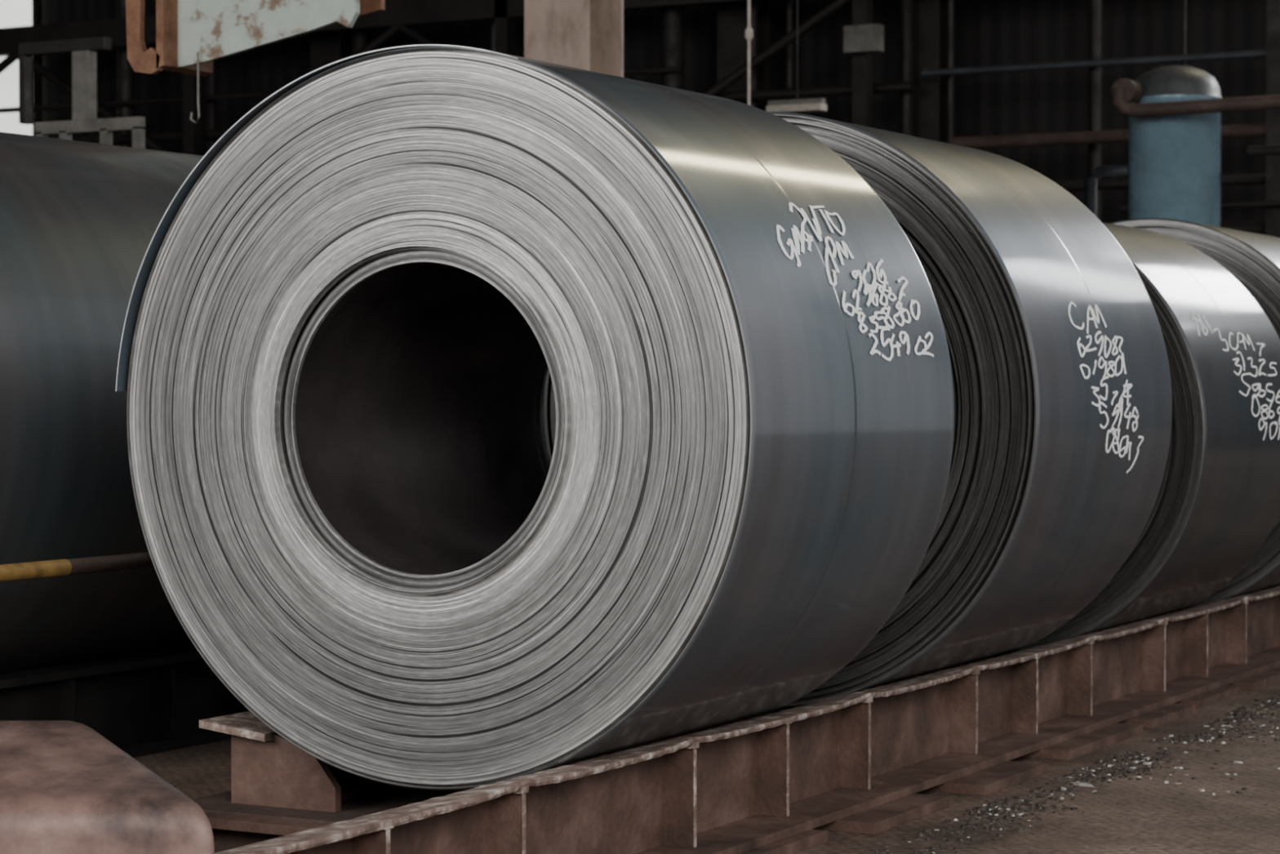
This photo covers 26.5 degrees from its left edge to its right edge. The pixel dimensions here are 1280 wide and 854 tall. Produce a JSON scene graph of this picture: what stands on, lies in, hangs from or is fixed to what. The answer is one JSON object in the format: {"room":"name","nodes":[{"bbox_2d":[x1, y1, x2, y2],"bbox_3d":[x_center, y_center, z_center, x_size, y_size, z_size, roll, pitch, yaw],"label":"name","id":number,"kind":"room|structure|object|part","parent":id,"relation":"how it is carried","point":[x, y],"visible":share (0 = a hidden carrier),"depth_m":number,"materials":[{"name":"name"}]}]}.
{"room":"steel mill","nodes":[
{"label":"steel mill","id":0,"kind":"room"},
{"bbox_2d":[42,0,1266,222],"bbox_3d":[1.238,-5.300,28.433,34.200,12.000,0.300,1,1,28],"label":"wall","id":1,"kind":"structure","parent":0,"point":[988,33],"depth_m":27.09,"materials":[{"name":"black metal"}]},
{"bbox_2d":[0,0,42,136],"bbox_3d":[-8.851,-4.396,33.655,3.680,1.900,0.120,1,1,28],"label":"window","id":2,"kind":"structure","parent":1,"relation":"in","point":[13,13],"depth_m":32.94,"materials":[{"name":"white glass"}]},
{"bbox_2d":[133,680,1279,853],"bbox_3d":[-4.311,1.098,12.219,40.000,0.203,34.300,1,1,28],"label":"floor","id":3,"kind":"structure","parent":0,"point":[1146,808],"depth_m":7.83,"materials":[{"name":"brown concrete"}]},
{"bbox_2d":[0,551,154,582],"bbox_3d":[-1.517,0.724,7.797,0.120,0.714,5.600,1,1,28],"label":"guard rail","id":4,"kind":"object","parent":3,"relation":"on","point":[58,567],"visible":0.33,"depth_m":7.61,"materials":[{"name":"yellow metal"}]},
{"bbox_2d":[18,36,145,149],"bbox_3d":[-3.545,-0.785,17.326,1.050,3.380,0.170,1,1,28],"label":"frame","id":5,"kind":"object","parent":3,"relation":"on","point":[83,51],"visible":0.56,"depth_m":17.31,"materials":[{"name":"grey metal"}]},
{"bbox_2d":[0,720,214,853],"bbox_3d":[-1.653,0.903,6.164,1.473,0.415,0.668,0,1,0],"label":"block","id":6,"kind":"object","parent":3,"relation":"on","point":[65,788],"visible":0.99,"depth_m":5.87,"materials":[{"name":"metal"}]},
{"bbox_2d":[0,645,249,757],"bbox_3d":[-1.561,0.887,9.986,1.080,0.306,8.000,1,1,28],"label":"beams","id":7,"kind":"structure","parent":3,"relation":"on","point":[154,702],"depth_m":8.83,"materials":[{"name":"black metal"}]},
{"bbox_2d":[0,132,203,673],"bbox_3d":[-2.062,-0.066,9.043,1.800,1.800,2.725,1,1,28],"label":"coil","id":8,"kind":"object","parent":7,"relation":"on","point":[79,220],"visible":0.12,"depth_m":8.09,"materials":[{"name":"grey metal"}]},
{"bbox_2d":[310,31,351,71],"bbox_3d":[-3.347,-5.526,29.832,0.400,12.400,0.400,1,1,28],"label":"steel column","id":9,"kind":"structure","parent":3,"relation":"on","point":[326,48],"depth_m":29.71,"materials":[{"name":"black metal"}]},
{"bbox_2d":[524,0,623,77],"bbox_3d":[-0.432,-5.304,17.791,0.600,12.400,0.600,1,1,28],"label":"steel column","id":10,"kind":"structure","parent":3,"relation":"on","point":[583,34],"depth_m":17.69,"materials":[{"name":"metal"}]},
{"bbox_2d":[0,0,1279,237],"bbox_3d":[2.117,-2.758,26.137,26.022,7.000,0.820,1,1,28],"label":"steel framework","id":11,"kind":"object","parent":3,"relation":"on","point":[863,38],"visible":0.28,"depth_m":26.47,"materials":[{"name":"metal"}]},
{"bbox_2d":[191,585,1279,853],"bbox_3d":[0.943,0.880,9.373,1.610,0.344,11.514,1,1,28],"label":"cradle","id":12,"kind":"object","parent":3,"relation":"on","point":[777,781],"visible":0.56,"depth_m":7.36,"materials":[{"name":"brown metal"}]},
{"bbox_3d":[1.132,0.856,10.687,0.648,0.344,9.000,1,1,28],"label":"rail","id":13,"kind":"part","parent":12,"relation":"part of","materials":[{"name":"brown metal"}]},
{"bbox_2d":[115,44,954,790],"bbox_3d":[-0.255,-0.032,7.112,1.821,1.803,1.250,1,1,28],"label":"coil","id":14,"kind":"object","parent":12,"relation":"on","point":[344,327],"visible":1,"depth_m":6.64,"materials":[{"name":"grey metal"}]},
{"bbox_2d":[542,111,1172,707],"bbox_3d":[0.650,-0.060,8.759,1.801,1.800,1.311,1,1,28],"label":"coil","id":15,"kind":"object","parent":12,"relation":"on","point":[1059,359],"visible":0.37,"depth_m":8.04,"materials":[{"name":"grey metal"}]},
{"bbox_2d":[1012,222,1279,653],"bbox_3d":[1.564,0.007,10.446,1.630,1.629,1.284,1,1,28],"label":"coil","id":16,"kind":"object","parent":12,"relation":"on","point":[1217,502],"visible":0.23,"depth_m":9.85,"materials":[{"name":"grey metal"}]},
{"bbox_2d":[1108,217,1279,608],"bbox_3d":[2.454,-0.054,12.089,1.683,1.683,1.319,1,1,28],"label":"coil","id":17,"kind":"object","parent":12,"relation":"on","point":[1253,259],"visible":0.05,"depth_m":11.33,"materials":[{"name":"metal"}]},
{"bbox_2d":[716,0,769,111],"bbox_3d":[1.049,-5.482,27.451,0.400,12.400,0.400,1,1,28],"label":"steel column","id":18,"kind":"structure","parent":3,"relation":"on","point":[731,18],"depth_m":27.36,"materials":[{"name":"black metal"}]},
{"bbox_2d":[912,0,954,142],"bbox_3d":[2.807,-5.465,26.498,0.400,12.400,0.400,1,1,28],"label":"steel column","id":19,"kind":"structure","parent":3,"relation":"on","point":[929,16],"depth_m":26.34,"materials":[{"name":"black metal"}]},
{"bbox_2d":[862,692,1279,853],"bbox_3d":[1.675,1.044,9.508,3.553,0.012,9.202,1,1,28],"label":"debris","id":20,"kind":"object","parent":3,"relation":"on","point":[980,810],"visible":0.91,"depth_m":8.30,"materials":[{"name":"grey gravel"}]},
{"bbox_2d":[1084,65,1279,226],"bbox_3d":[5.357,-0.888,19.223,4.581,3.515,0.990,1,1,28],"label":"tank","id":21,"kind":"object","parent":3,"relation":"on","point":[1173,170],"visible":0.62,"depth_m":19.73,"materials":[{"name":"blue metal"}]},
{"bbox_3d":[-6.641,-11.572,13.248,35.300,0.300,34.300,1,1,28],"label":"ceiling","id":22,"kind":"structure","parent":0,"visible":0},
{"bbox_2d":[125,0,385,124],"bbox_3d":[-1.668,-6.355,11.702,1.190,10.075,0.350,1,1,28],"label":"beam","id":23,"kind":"structure","parent":22,"relation":"hanging from","point":[191,35],"depth_m":11.80,"materials":[{"name":"white metal"}]},
{"bbox_2d":[744,0,753,105],"bbox_3d":[0.647,-6.673,16.044,0.048,9.600,0.050,1,1,28],"label":"rope","id":24,"kind":"object","parent":22,"relation":"hanging from","point":[748,33],"visible":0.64,"depth_m":16.11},
{"bbox_2d":[766,0,826,112],"bbox_3d":[1.179,-6.962,20.368,0.450,9.180,0.120,1,1,28],"label":"lamp","id":25,"kind":"object","parent":22,"relation":"hanging from","point":[804,105],"visible":0.95,"depth_m":20.42,"materials":[{"name":"white painted metal"},{"name":"white plastic"}]}
]}

